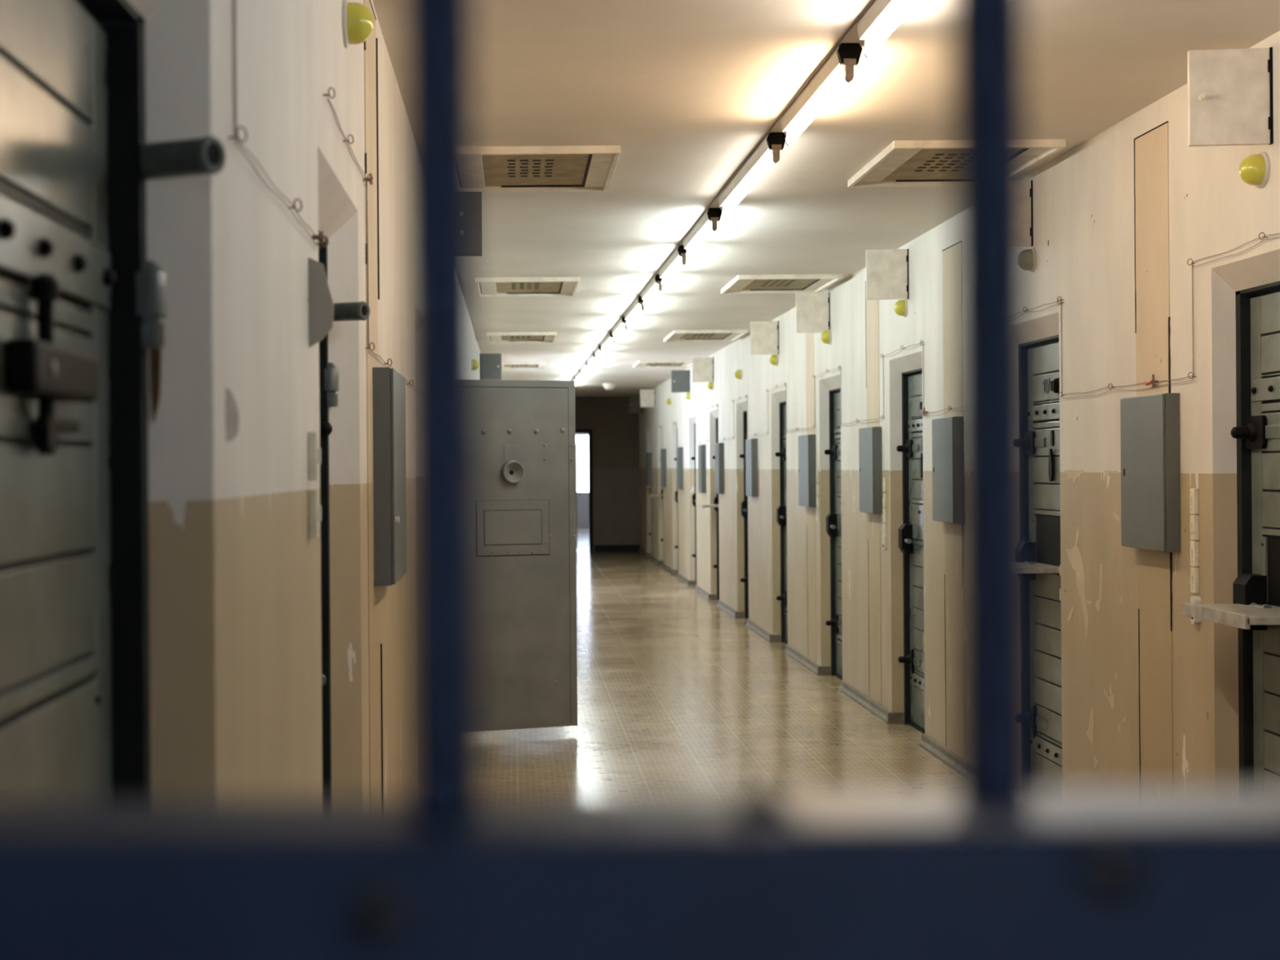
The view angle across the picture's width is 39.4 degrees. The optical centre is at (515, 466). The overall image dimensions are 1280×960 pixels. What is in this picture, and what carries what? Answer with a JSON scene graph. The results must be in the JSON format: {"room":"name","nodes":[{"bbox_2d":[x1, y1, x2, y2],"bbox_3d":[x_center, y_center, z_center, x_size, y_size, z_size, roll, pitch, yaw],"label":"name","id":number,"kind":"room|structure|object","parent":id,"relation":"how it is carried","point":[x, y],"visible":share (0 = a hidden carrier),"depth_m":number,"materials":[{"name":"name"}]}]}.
{"room":"prison interior","nodes":[
{"label":"prison interior","id":0,"kind":"room"},
{"bbox_2d":[128,0,479,799],"bbox_3d":[-0.498,0.144,13.400,0.281,2.690,34.800,0,0,0],"label":"wall","id":1,"kind":"structure","parent":0,"point":[235,618],"depth_m":2.55,"materials":[{"name":"paint"}]},
{"bbox_2d":[0,0,226,800],"bbox_3d":[-0.431,0.466,1.647,0.220,2.045,0.853,0,0,0],"label":"door","id":2,"kind":"structure","parent":1,"relation":"in","point":[82,304],"depth_m":1.85,"materials":[{"name":"metal"}]},
{"bbox_2d":[228,0,328,248],"bbox_3d":[-0.353,-0.516,2.749,0.022,0.240,1.004,0,0,0],"label":"wire","id":3,"kind":"object","parent":1,"relation":"attached to","point":[236,137],"visible":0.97,"depth_m":2.26,"materials":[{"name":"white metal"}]},
{"bbox_2d":[311,231,324,242],"bbox_3d":[-0.353,-0.411,3.192,0.023,0.020,0.029,0,0,0],"label":"connector","id":4,"kind":"object","parent":3,"relation":"attached to","point":[317,237],"visible":0.98,"depth_m":3.18,"materials":[{"name":"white plastic"}]},
{"bbox_2d":[307,431,320,479],"bbox_3d":[-0.350,-0.019,3.100,0.021,0.085,0.032,0,0,0],"label":"wall switch","id":5,"kind":"object","parent":1,"relation":"attached to","point":[313,451],"visible":1,"depth_m":3.08,"materials":[{"name":"beige plastic"}]},
{"bbox_2d":[307,488,321,537],"bbox_3d":[-0.349,0.081,3.100,0.021,0.085,0.032,0,0,0],"label":"wall switch","id":6,"kind":"object","parent":1,"relation":"attached to","point":[314,508],"visible":1,"depth_m":3.08,"materials":[{"name":"beige plastic"}]},
{"bbox_2d":[308,257,333,347],"bbox_3d":[-0.345,-0.290,3.126,0.053,0.164,0.020,0,0,0],"label":"plate","id":7,"kind":"object","parent":1,"relation":"attached to","point":[321,304],"visible":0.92,"depth_m":3.12,"materials":[{"name":"grey metal"}]},
{"bbox_2d":[318,229,369,798],"bbox_3d":[-0.431,0.466,3.687,0.220,2.045,0.773,0,0,0],"label":"door","id":8,"kind":"structure","parent":1,"relation":"in","point":[348,311],"depth_m":4.03,"materials":[{"name":"metal"}]},
{"bbox_2d":[342,0,373,48],"bbox_3d":[-0.335,-0.952,3.818,0.064,0.104,0.104,0,0,0],"label":"dome lamp","id":9,"kind":"object","parent":1,"relation":"attached to","point":[357,21],"visible":1,"depth_m":3.79,"materials":[{"name":"plastic"}]},
{"bbox_2d":[323,87,407,385],"bbox_3d":[-0.353,-0.494,5.554,0.022,0.457,4.359,0,0,0],"label":"wire","id":10,"kind":"object","parent":1,"relation":"attached to","point":[326,95],"visible":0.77,"depth_m":4.28,"materials":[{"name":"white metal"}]},
{"bbox_2d":[363,0,383,798],"bbox_3d":[-0.362,0.125,4.509,0.014,2.599,0.391,0,0,0],"label":"shaft cover","id":11,"kind":"object","parent":1,"relation":"attached to","point":[371,45],"visible":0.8,"depth_m":4.46,"materials":[{"name":"paint"}]},
{"bbox_2d":[372,367,406,586],"bbox_3d":[-0.326,0.024,4.715,0.067,0.550,0.490,0,0,0],"label":"electrical box","id":12,"kind":"object","parent":1,"relation":"attached to","point":[388,384],"visible":1,"depth_m":4.47,"materials":[{"name":"grey paint"}]},
{"bbox_2d":[474,191,482,256],"bbox_3d":[-0.256,-1.027,7.504,0.232,0.272,0.054,0,0,-6],"label":"flap","id":13,"kind":"object","parent":1,"relation":"attached to","point":[478,245],"visible":0.09,"depth_m":7.52,"materials":[{"name":"grey paint"}]},
{"bbox_2d":[479,353,502,379],"bbox_3d":[-0.256,-1.032,18.304,0.232,0.272,0.054,0,0,-6],"label":"flap","id":14,"kind":"object","parent":1,"relation":"attached to","point":[490,364],"visible":0.84,"depth_m":18.31,"materials":[{"name":"grey paint"}]},
{"bbox_2d":[475,379,577,731],"bbox_3d":[-0.057,0.483,9.759,0.842,1.920,0.092,0,0,-20],"label":"door","id":15,"kind":"structure","parent":1,"relation":"in","point":[526,511],"depth_m":9.79,"materials":[{"name":"grey metal"}]},
{"bbox_2d":[577,494,589,527],"bbox_3d":[0.500,-0.019,37.000,5.400,3.000,12.400,0,0,0],"label":"wall","id":16,"kind":"structure","parent":0,"point":[583,500],"depth_m":43.00,"materials":[{"name":"paint"}]},
{"bbox_2d":[575,444,580,549],"bbox_3d":[1.069,0.522,31.625,0.171,1.850,0.850,0,0,0],"label":"door","id":17,"kind":"structure","parent":16,"relation":"in","point":[575,444],"depth_m":31.20,"materials":[{"name":"paint"}]},
{"bbox_2d":[575,432,588,494],"bbox_3d":[0.950,-0.072,43.050,2.700,1.500,0.060,0,0,0],"label":"window","id":18,"kind":"structure","parent":16,"relation":"in","point":[581,438],"depth_m":43.05,"materials":[{"name":"white glass"}]},
{"bbox_2d":[574,395,639,551],"bbox_3d":[0.896,0.133,30.900,3.070,2.690,0.200,0,0,0],"label":"wall","id":19,"kind":"structure","parent":0,"point":[615,429],"depth_m":30.80,"materials":[{"name":"brown paint"}]},
{"bbox_2d":[575,429,593,551],"bbox_3d":[0.523,0.421,30.870,1.640,2.120,0.180,0,0,0],"label":"end doorway","id":20,"kind":"structure","parent":19,"relation":"in","point":[589,431],"depth_m":30.78,"materials":[{"name":"metal"}]},
{"bbox_2d":[594,544,639,551],"bbox_3d":[1.766,1.412,30.785,0.790,0.120,0.030,0,0,0],"label":"baseboard","id":21,"kind":"structure","parent":19,"relation":"attached to","point":[610,548],"depth_m":30.77,"materials":[{"name":"metal"}]},
{"bbox_2d":[478,527,959,797],"bbox_3d":[0.512,1.581,19.500,5.400,0.200,47.400,0,0,0],"label":"floor","id":22,"kind":"structure","parent":0,"point":[677,695],"depth_m":10.34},
{"bbox_2d":[0,0,1279,959],"bbox_3d":[0.896,0.138,0.423,2.480,2.680,0.054,0,0,0],"label":"gate","id":23,"kind":"object","parent":22,"relation":"on","point":[995,866],"visible":1,"depth_m":0.40,"materials":[{"name":"blue metal"}]},
{"bbox_2d":[372,0,1279,396],"bbox_3d":[0.940,-1.312,13.400,3.300,0.200,35.200,0,0,0],"label":"ceiling","id":24,"kind":"structure","parent":0,"point":[686,91],"depth_m":6.22,"materials":[{"name":"paint"}]},
{"bbox_2d":[486,331,556,343],"bbox_3d":[0.056,-1.190,16.400,0.630,0.030,1.000,0,0,0],"label":"ceiling hatch","id":25,"kind":"object","parent":24,"relation":"attached to","point":[492,337],"visible":1,"depth_m":16.42,"materials":[{"name":"beige paint"}]},
{"bbox_2d":[501,361,547,368],"bbox_3d":[0.056,-1.190,20.900,0.630,0.030,1.000,0,0,0],"label":"ceiling hatch","id":26,"kind":"object","parent":24,"relation":"attached to","point":[504,365],"visible":0.73,"depth_m":20.99,"materials":[{"name":"beige paint"}]},
{"bbox_2d":[475,276,579,297],"bbox_3d":[0.076,-1.191,11.800,0.670,0.030,1.000,0,0,0],"label":"ceiling hatch","id":27,"kind":"object","parent":24,"relation":"attached to","point":[533,286],"visible":0.95,"depth_m":11.81,"materials":[{"name":"beige paint"}]},
{"bbox_2d":[474,145,620,192],"bbox_3d":[0.069,-1.190,7.150,0.655,0.030,0.940,0,0,0],"label":"ceiling vent","id":28,"kind":"object","parent":24,"relation":"attached to","point":[586,168],"visible":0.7,"depth_m":7.14,"materials":[{"name":"white metal"}]},
{"bbox_2d":[574,369,582,382],"bbox_3d":[0.827,-1.158,22.828,0.070,0.108,1.464,0,0,0],"label":"tube light","id":29,"kind":"object","parent":24,"relation":"attached to","point":[578,376],"visible":0.76,"depth_m":22.71,"materials":[{"name":"white glass"}]},
{"bbox_2d":[580,361,590,376],"bbox_3d":[0.840,-1.158,21.128,0.070,0.108,1.464,0,0,0],"label":"tube light","id":30,"kind":"object","parent":24,"relation":"attached to","point":[584,368],"visible":0.77,"depth_m":21.02,"materials":[{"name":"white glass"}]},
{"bbox_2d":[586,352,597,368],"bbox_3d":[0.852,-1.158,19.478,0.070,0.108,1.364,0,0,0],"label":"tube light","id":31,"kind":"object","parent":24,"relation":"attached to","point":[592,359],"visible":0.82,"depth_m":19.40,"materials":[{"name":"white glass"}]},
{"bbox_2d":[594,345,603,359],"bbox_3d":[0.862,-1.158,18.128,0.070,0.108,0.864,0,0,0],"label":"tube light","id":32,"kind":"object","parent":24,"relation":"attached to","point":[598,351],"visible":0.81,"depth_m":18.02,"materials":[{"name":"white glass"}]},
{"bbox_2d":[600,331,614,353],"bbox_3d":[0.873,-1.158,16.678,0.070,0.108,1.564,0,0,0],"label":"tube light","id":33,"kind":"object","parent":24,"relation":"attached to","point":[608,340],"visible":0.84,"depth_m":16.51,"materials":[{"name":"white glass"}]},
{"bbox_2d":[602,383,616,390],"bbox_3d":[1.381,-1.168,26.000,0.200,0.095,0.200,0,0,0],"label":"ceiling lamp","id":34,"kind":"object","parent":24,"relation":"attached to","point":[607,386],"depth_m":25.93,"materials":[{"name":"white glass"}]},
{"bbox_2d":[611,315,627,340],"bbox_3d":[0.885,-1.158,14.978,0.070,0.108,1.364,0,0,0],"label":"tube light","id":35,"kind":"object","parent":24,"relation":"attached to","point":[619,328],"visible":0.86,"depth_m":14.83,"materials":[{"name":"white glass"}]},
{"bbox_2d":[624,295,644,326],"bbox_3d":[0.898,-1.159,13.328,0.070,0.108,1.464,0,0,0],"label":"tube light","id":36,"kind":"object","parent":24,"relation":"attached to","point":[637,307],"visible":0.88,"depth_m":13.16,"materials":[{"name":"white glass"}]},
{"bbox_2d":[640,274,662,306],"bbox_3d":[0.909,-1.159,11.773,0.070,0.108,1.174,0,0,0],"label":"tube light","id":37,"kind":"object","parent":24,"relation":"attached to","point":[654,286],"visible":0.85,"depth_m":11.63,"materials":[{"name":"white glass"}]},
{"bbox_2d":[632,360,692,368],"bbox_3d":[1.741,-1.203,20.800,0.660,0.030,1.000,0,0,0],"label":"ceiling vent","id":38,"kind":"object","parent":24,"relation":"attached to","point":[641,363],"visible":0.86,"depth_m":20.88,"materials":[{"name":"white metal"}]},
{"bbox_2d":[658,244,686,286],"bbox_3d":[0.920,-1.159,10.338,0.070,0.108,1.224,0,0,0],"label":"tube light","id":39,"kind":"object","parent":24,"relation":"attached to","point":[677,259],"visible":0.9,"depth_m":10.17,"materials":[{"name":"white glass"}]},
{"bbox_2d":[683,208,722,258],"bbox_3d":[0.930,-1.159,8.908,0.070,0.108,1.164,0,0,0],"label":"tube light","id":40,"kind":"object","parent":24,"relation":"attached to","point":[706,225],"visible":1,"depth_m":8.72,"materials":[{"name":"white glass"}]},
{"bbox_2d":[663,329,748,342],"bbox_3d":[1.741,-1.203,16.350,0.660,0.030,1.100,0,0,0],"label":"ceiling vent","id":41,"kind":"object","parent":24,"relation":"attached to","point":[676,335],"visible":1,"depth_m":16.38,"materials":[{"name":"white metal"}]},
{"bbox_2d":[573,0,875,376],"bbox_3d":[0.861,-1.208,13.375,0.015,0.005,20.751,0,0,0],"label":"cable","id":42,"kind":"object","parent":24,"relation":"attached to","point":[873,1],"visible":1,"depth_m":6.39,"materials":[{"name":"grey metal"}]},
{"bbox_2d":[718,132,786,217],"bbox_3d":[0.943,-1.159,7.198,0.070,0.108,1.504,0,0,0],"label":"tube light","id":43,"kind":"object","parent":24,"relation":"attached to","point":[766,154],"visible":0.99,"depth_m":6.97,"materials":[{"name":"white glass"}]},
{"bbox_2d":[720,274,842,293],"bbox_3d":[1.741,-1.203,11.725,0.660,0.030,0.950,0,0,0],"label":"ceiling hatch","id":44,"kind":"object","parent":24,"relation":"attached to","point":[748,283],"visible":1,"depth_m":11.72,"materials":[{"name":"beige paint"}]},
{"bbox_2d":[780,43,862,146],"bbox_3d":[0.955,-1.159,5.628,0.070,0.108,1.084,0,0,0],"label":"tube light","id":45,"kind":"object","parent":24,"relation":"attached to","point":[837,70],"visible":1,"depth_m":5.46,"materials":[{"name":"white glass"}]},
{"bbox_2d":[857,0,920,57],"bbox_3d":[0.965,-1.159,4.218,0.070,0.108,1.244,0,0,0],"label":"tube light","id":46,"kind":"object","parent":24,"relation":"attached to","point":[882,18],"visible":1,"depth_m":4.61,"materials":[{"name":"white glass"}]},
{"bbox_2d":[847,139,1066,187],"bbox_3d":[1.731,-1.203,7.085,0.640,0.030,0.930,0,0,0],"label":"ceiling vent","id":47,"kind":"object","parent":24,"relation":"attached to","point":[902,163],"visible":0.69,"depth_m":7.06,"materials":[{"name":"beige metal"}]},
{"bbox_2d":[639,31,1279,787],"bbox_3d":[2.290,0.123,13.400,0.281,2.690,34.800,0,0,0],"label":"wall","id":48,"kind":"structure","parent":0,"point":[1083,205],"depth_m":6.81,"materials":[{"name":"paint"}]},
{"bbox_2d":[629,395,642,412],"bbox_3d":[2.030,-1.049,29.904,0.232,0.272,0.054,0,0,6],"label":"flap","id":49,"kind":"object","parent":48,"relation":"attached to","point":[634,402],"visible":0.78,"depth_m":29.91,"materials":[{"name":"paint"}]},
{"bbox_2d":[640,389,655,407],"bbox_3d":[2.030,-1.049,27.204,0.232,0.272,0.054,0,0,6],"label":"flap","id":50,"kind":"object","parent":48,"relation":"attached to","point":[647,397],"visible":1,"depth_m":27.21,"materials":[{"name":"beige paint"}]},
{"bbox_2d":[645,452,652,485],"bbox_3d":[2.122,0.038,28.206,0.057,0.528,0.556,0,0,0],"label":"upper cabinet","id":51,"kind":"object","parent":48,"relation":"attached to","point":[649,455],"visible":1,"depth_m":27.93,"materials":[{"name":"grey metal"}]},
{"bbox_2d":[649,459,663,541],"bbox_3d":[2.174,0.446,26.297,0.329,2.045,0.790,0,0,0],"label":"door","id":52,"kind":"structure","parent":48,"relation":"in","point":[651,495],"depth_m":26.54,"materials":[{"name":"metal"}]},
{"bbox_2d":[660,448,666,487],"bbox_3d":[2.122,0.018,25.430,0.057,0.546,0.330,0,0,0],"label":"upper cabinet","id":53,"kind":"object","parent":48,"relation":"attached to","point":[663,451],"visible":1,"depth_m":25.27,"materials":[{"name":"grey metal"}]},
{"bbox_2d":[674,427,678,573],"bbox_3d":[2.253,0.446,23.939,0.170,2.045,0.790,0,0,0],"label":"door","id":54,"kind":"structure","parent":48,"relation":"in","point":[675,459],"depth_m":24.29,"materials":[{"name":"metal"}]},
{"bbox_2d":[676,447,683,489],"bbox_3d":[2.122,0.020,22.904,0.057,0.545,0.330,0,0,0],"label":"upper cabinet","id":55,"kind":"object","parent":48,"relation":"attached to","point":[679,450],"visible":1,"depth_m":22.74,"materials":[{"name":"grey metal"}]},
{"bbox_2d":[671,369,689,392],"bbox_3d":[2.030,-1.049,21.804,0.232,0.272,0.054,0,0,6],"label":"flap","id":56,"kind":"object","parent":48,"relation":"attached to","point":[680,380],"visible":1,"depth_m":21.81,"materials":[{"name":"grey paint"}]},
{"bbox_2d":[691,422,696,585],"bbox_3d":[2.253,0.446,21.581,0.170,2.045,0.790,0,0,0],"label":"door","id":57,"kind":"structure","parent":48,"relation":"in","point":[694,495],"depth_m":21.93,"materials":[{"name":"metal"}]},
{"bbox_2d":[697,444,706,493],"bbox_3d":[2.122,0.024,20.191,0.057,0.548,0.337,0,0,0],"label":"upper cabinet","id":58,"kind":"object","parent":48,"relation":"attached to","point":[701,448],"visible":1,"depth_m":20.02,"materials":[{"name":"grey metal"}]},
{"bbox_2d":[692,356,713,382],"bbox_3d":[2.030,-1.049,19.204,0.232,0.272,0.054,0,0,6],"label":"flap","id":59,"kind":"object","parent":48,"relation":"attached to","point":[702,367],"visible":1,"depth_m":19.21,"materials":[{"name":"beige paint"}]},
{"bbox_2d":[697,417,719,599],"bbox_3d":[2.174,0.446,19.223,0.329,2.045,0.790,0,0,0],"label":"door","id":60,"kind":"structure","parent":48,"relation":"in","point":[715,505],"depth_m":19.57,"materials":[{"name":"metal"}]},
{"bbox_2d":[715,442,724,493],"bbox_3d":[2.122,0.016,18.461,0.057,0.525,0.330,0,0,0],"label":"upper cabinet","id":61,"kind":"object","parent":48,"relation":"attached to","point":[719,447],"visible":1,"depth_m":18.30,"materials":[{"name":"grey metal"}]},
{"bbox_2d":[734,368,742,379],"bbox_3d":[2.112,-0.875,16.852,0.064,0.104,0.104,0,0,0],"label":"dome lamp","id":62,"kind":"object","parent":48,"relation":"attached to","point":[738,374],"visible":1,"depth_m":16.82,"materials":[{"name":"plastic"}]},
{"bbox_2d":[739,410,748,618],"bbox_3d":[2.253,0.446,16.865,0.170,2.045,0.790,0,0,0],"label":"door","id":63,"kind":"structure","parent":48,"relation":"in","point":[744,505],"depth_m":17.21,"materials":[{"name":"metal"}]},
{"bbox_2d":[745,438,758,497],"bbox_3d":[2.122,0.008,15.965,0.057,0.516,0.411,0,0,0],"label":"upper cabinet","id":64,"kind":"object","parent":48,"relation":"attached to","point":[751,445],"visible":1,"depth_m":15.77,"materials":[{"name":"grey metal"}]},
{"bbox_2d":[750,320,778,355],"bbox_3d":[2.030,-1.049,14.454,0.232,0.272,0.054,0,0,6],"label":"flap","id":65,"kind":"object","parent":48,"relation":"attached to","point":[764,335],"visible":1,"depth_m":14.46,"materials":[{"name":"beige paint"}]},
{"bbox_2d":[745,382,786,438],"bbox_3d":[2.135,-0.464,15.211,0.022,0.409,2.377,0,0,0],"label":"wire","id":66,"kind":"object","parent":48,"relation":"attached to","point":[784,382],"visible":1,"depth_m":15.99,"materials":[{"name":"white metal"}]},
{"bbox_2d":[769,354,777,366],"bbox_3d":[2.112,-0.873,14.538,0.064,0.104,0.104,0,0,0],"label":"dome lamp","id":67,"kind":"object","parent":48,"relation":"attached to","point":[774,358],"visible":1,"depth_m":14.51,"materials":[{"name":"plastic"}]},
{"bbox_2d":[775,400,787,644],"bbox_3d":[2.253,0.446,14.507,0.170,2.045,0.790,0,0,0],"label":"door","id":68,"kind":"structure","parent":48,"relation":"in","point":[781,511],"depth_m":14.84,"materials":[{"name":"metal"}]},
{"bbox_2d":[638,547,959,773],"bbox_3d":[2.175,1.438,13.390,0.092,0.062,34.780,0,0,0],"label":"baseboard","id":69,"kind":"structure","parent":48,"relation":"attached to","point":[927,743],"depth_m":11.65,"materials":[{"name":"paint"}]},
{"bbox_2d":[798,434,816,506],"bbox_3d":[2.122,0.028,12.933,0.057,0.519,0.446,0,0,0],"label":"upper cabinet","id":70,"kind":"object","parent":48,"relation":"attached to","point":[806,443],"visible":1,"depth_m":12.76,"materials":[{"name":"grey metal"}]},
{"bbox_2d":[805,333,816,662],"bbox_3d":[2.154,0.161,12.927,0.014,2.489,0.355,0,0,0],"label":"shaft cover","id":71,"kind":"object","parent":48,"relation":"attached to","point":[810,368],"visible":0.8,"depth_m":12.92,"materials":[{"name":"paint"}]},
{"bbox_2d":[783,364,840,433],"bbox_3d":[2.135,-0.464,12.853,0.022,0.409,2.377,0,0,0],"label":"wire","id":72,"kind":"object","parent":48,"relation":"attached to","point":[839,365],"visible":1,"depth_m":12.69,"materials":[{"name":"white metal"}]},
{"bbox_2d":[795,292,830,333],"bbox_3d":[2.030,-1.049,12.104,0.232,0.272,0.054,0,0,6],"label":"flap","id":73,"kind":"object","parent":48,"relation":"attached to","point":[812,309],"visible":1,"depth_m":12.11,"materials":[{"name":"beige paint"}]},
{"bbox_2d":[820,329,831,344],"bbox_3d":[2.111,-0.882,12.101,0.064,0.104,0.104,0,0,0],"label":"dome lamp","id":74,"kind":"object","parent":48,"relation":"attached to","point":[826,336],"visible":1,"depth_m":12.07,"materials":[{"name":"plastic"}]},
{"bbox_2d":[824,387,842,679],"bbox_3d":[2.253,0.446,12.149,0.170,2.045,0.790,0,0,0],"label":"door","id":75,"kind":"structure","parent":48,"relation":"in","point":[833,519],"depth_m":12.43,"materials":[{"name":"metal"}]},
{"bbox_2d":[858,426,882,513],"bbox_3d":[2.122,0.020,10.629,0.057,0.510,0.416,0,0,0],"label":"upper cabinet","id":76,"kind":"object","parent":48,"relation":"attached to","point":[870,478],"visible":1,"depth_m":10.48,"materials":[{"name":"grey metal"}]},
{"bbox_2d":[865,280,881,705],"bbox_3d":[2.154,0.136,10.667,0.014,2.539,0.375,0,0,0],"label":"shaft cover","id":77,"kind":"object","parent":48,"relation":"attached to","point":[872,308],"visible":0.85,"depth_m":10.66,"materials":[{"name":"paint"}]},
{"bbox_2d":[838,339,924,426],"bbox_3d":[2.135,-0.465,10.495,0.022,0.408,2.377,0,0,0],"label":"wire","id":78,"kind":"object","parent":48,"relation":"attached to","point":[883,356],"visible":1,"depth_m":10.33,"materials":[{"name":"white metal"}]},
{"bbox_2d":[882,477,886,491],"bbox_3d":[2.140,0.105,10.310,0.021,0.080,0.036,0,0,0],"label":"wall switch","id":79,"kind":"object","parent":48,"relation":"attached to","point":[884,479],"visible":1,"depth_m":10.29,"materials":[{"name":"beige plastic"}]},
{"bbox_2d":[882,534,887,550],"bbox_3d":[2.141,0.438,10.300,0.024,0.089,0.038,0,0,0],"label":"wall bracket","id":80,"kind":"object","parent":48,"relation":"attached to","point":[884,536],"visible":1,"depth_m":10.28,"materials":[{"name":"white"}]},
{"bbox_2d":[866,248,909,299],"bbox_3d":[2.030,-1.049,9.684,0.232,0.272,0.054,0,0,6],"label":"flap","id":81,"kind":"object","parent":48,"relation":"attached to","point":[886,270],"visible":1,"depth_m":9.69,"materials":[{"name":"beige paint"}]},
{"bbox_2d":[893,299,907,317],"bbox_3d":[2.112,-0.872,9.759,0.064,0.104,0.104,0,0,0],"label":"dome lamp","id":82,"kind":"object","parent":48,"relation":"attached to","point":[900,307],"visible":1,"depth_m":9.73,"materials":[{"name":"plastic"}]},
{"bbox_2d":[896,368,924,733],"bbox_3d":[2.253,0.446,9.791,0.170,2.045,0.790,0,0,0],"label":"door","id":83,"kind":"structure","parent":48,"relation":"in","point":[911,531],"depth_m":10.03,"materials":[{"name":"metal"}]},
{"bbox_2d":[932,416,957,523],"bbox_3d":[2.122,0.015,8.723,0.057,0.512,0.422,0,0,0],"label":"upper cabinet","id":84,"kind":"object","parent":48,"relation":"attached to","point":[944,460],"visible":0.88,"depth_m":8.67,"materials":[{"name":"grey metal"}]},
{"bbox_2d":[942,244,959,755],"bbox_3d":[2.154,0.161,8.712,0.014,2.489,0.385,0,0,0],"label":"shaft cover","id":85,"kind":"object","parent":48,"relation":"attached to","point":[951,576],"visible":0.49,"depth_m":8.77,"materials":[{"name":"paint"}]},
{"bbox_2d":[920,296,1063,415],"bbox_3d":[2.135,-0.465,8.137,0.022,0.408,2.377,0,0,0],"label":"wire","id":86,"kind":"object","parent":48,"relation":"attached to","point":[950,408],"visible":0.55,"depth_m":9.04,"materials":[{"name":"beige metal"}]},
{"bbox_2d":[1026,180,1033,246],"bbox_3d":[2.030,-1.049,7.364,0.232,0.272,0.054,0,0,6],"label":"flap","id":87,"kind":"object","parent":48,"relation":"attached to","point":[1029,226],"visible":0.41,"depth_m":7.36,"materials":[{"name":"beige paint"}]},
{"bbox_2d":[1026,247,1036,272],"bbox_3d":[2.112,-0.857,7.362,0.064,0.104,0.104,0,0,0],"label":"dome lamp","id":88,"kind":"object","parent":48,"relation":"attached to","point":[1031,253],"visible":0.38,"depth_m":7.32,"materials":[{"name":"plastic"}]},
{"bbox_2d":[1026,334,1062,787],"bbox_3d":[2.174,0.446,7.433,0.329,2.045,0.790,0,0,0],"label":"door","id":89,"kind":"structure","parent":48,"relation":"in","point":[1043,372],"depth_m":7.53,"materials":[{"name":"metal"}]},
{"bbox_2d":[1120,392,1181,551],"bbox_3d":[2.122,0.019,5.950,0.057,0.514,0.408,0,0,0],"label":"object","id":90,"kind":"object","parent":48,"relation":"attached to","point":[1150,440],"visible":1,"depth_m":5.86,"materials":[{"name":"grey paint"}]},
{"bbox_2d":[1133,121,1173,786],"bbox_3d":[2.154,0.136,5.984,0.014,2.539,0.320,0,0,0],"label":"shaft cover","id":91,"kind":"object","parent":48,"relation":"attached to","point":[1151,158],"visible":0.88,"depth_m":5.98,"materials":[{"name":"paint"}]},
{"bbox_2d":[1057,232,1279,398],"bbox_3d":[2.135,-0.466,5.779,0.022,0.406,2.377,0,0,0],"label":"wire","id":92,"kind":"object","parent":48,"relation":"attached to","point":[1263,237],"visible":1,"depth_m":5.61,"materials":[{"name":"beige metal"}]},
{"bbox_2d":[1145,373,1158,387],"bbox_3d":[2.136,-0.287,5.963,0.027,0.044,0.065,0,0,0],"label":"connector","id":93,"kind":"object","parent":92,"relation":"attached to","point":[1153,381],"visible":1,"depth_m":5.93,"materials":[{"name":"red plastic"}]},
{"bbox_2d":[1189,488,1199,514],"bbox_3d":[2.140,0.108,5.610,0.021,0.080,0.036,0,0,0],"label":"wall switch","id":94,"kind":"object","parent":48,"relation":"attached to","point":[1193,499],"visible":1,"depth_m":5.59,"materials":[{"name":"beige plastic"}]},
{"bbox_2d":[1190,514,1199,540],"bbox_3d":[2.141,0.191,5.610,0.021,0.080,0.036,0,0,0],"label":"wall switch","id":95,"kind":"object","parent":48,"relation":"attached to","point":[1194,519],"visible":1,"depth_m":5.59,"materials":[{"name":"beige plastic"}]},
{"bbox_2d":[1190,540,1199,566],"bbox_3d":[2.142,0.274,5.610,0.021,0.080,0.036,0,0,0],"label":"wall switch","id":96,"kind":"object","parent":48,"relation":"attached to","point":[1194,545],"visible":1,"depth_m":5.59,"materials":[{"name":"beige plastic"}]},
{"bbox_2d":[1190,567,1199,592],"bbox_3d":[2.142,0.357,5.610,0.021,0.080,0.036,0,0,0],"label":"wall switch","id":97,"kind":"object","parent":48,"relation":"attached to","point":[1194,571],"visible":1,"depth_m":5.59,"materials":[{"name":"beige plastic"}]},
{"bbox_2d":[1190,595,1200,624],"bbox_3d":[2.141,0.451,5.600,0.024,0.089,0.038,0,0,0],"label":"wall bracket","id":98,"kind":"object","parent":48,"relation":"attached to","point":[1193,599],"visible":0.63,"depth_m":5.59,"materials":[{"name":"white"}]},
{"bbox_2d":[1181,280,1279,786],"bbox_3d":[2.174,0.446,5.075,0.329,2.045,0.790,0,0,0],"label":"door","id":99,"kind":"structure","parent":48,"relation":"in","point":[1255,611],"depth_m":5.34,"materials":[{"name":"metal"}]},
{"bbox_2d":[1187,47,1273,146],"bbox_3d":[2.030,-1.049,5.034,0.232,0.272,0.054,0,0,6],"label":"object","id":100,"kind":"object","parent":48,"relation":"attached to","point":[1230,91],"visible":1,"depth_m":5.04,"materials":[{"name":"beige paint"}]},
{"bbox_2d":[1239,151,1270,187],"bbox_3d":[2.112,-0.851,5.099,0.064,0.104,0.104,0,0,0],"label":"dome lamp","id":101,"kind":"object","parent":48,"relation":"attached to","point":[1254,170],"visible":1,"depth_m":5.07,"materials":[{"name":"plastic"}]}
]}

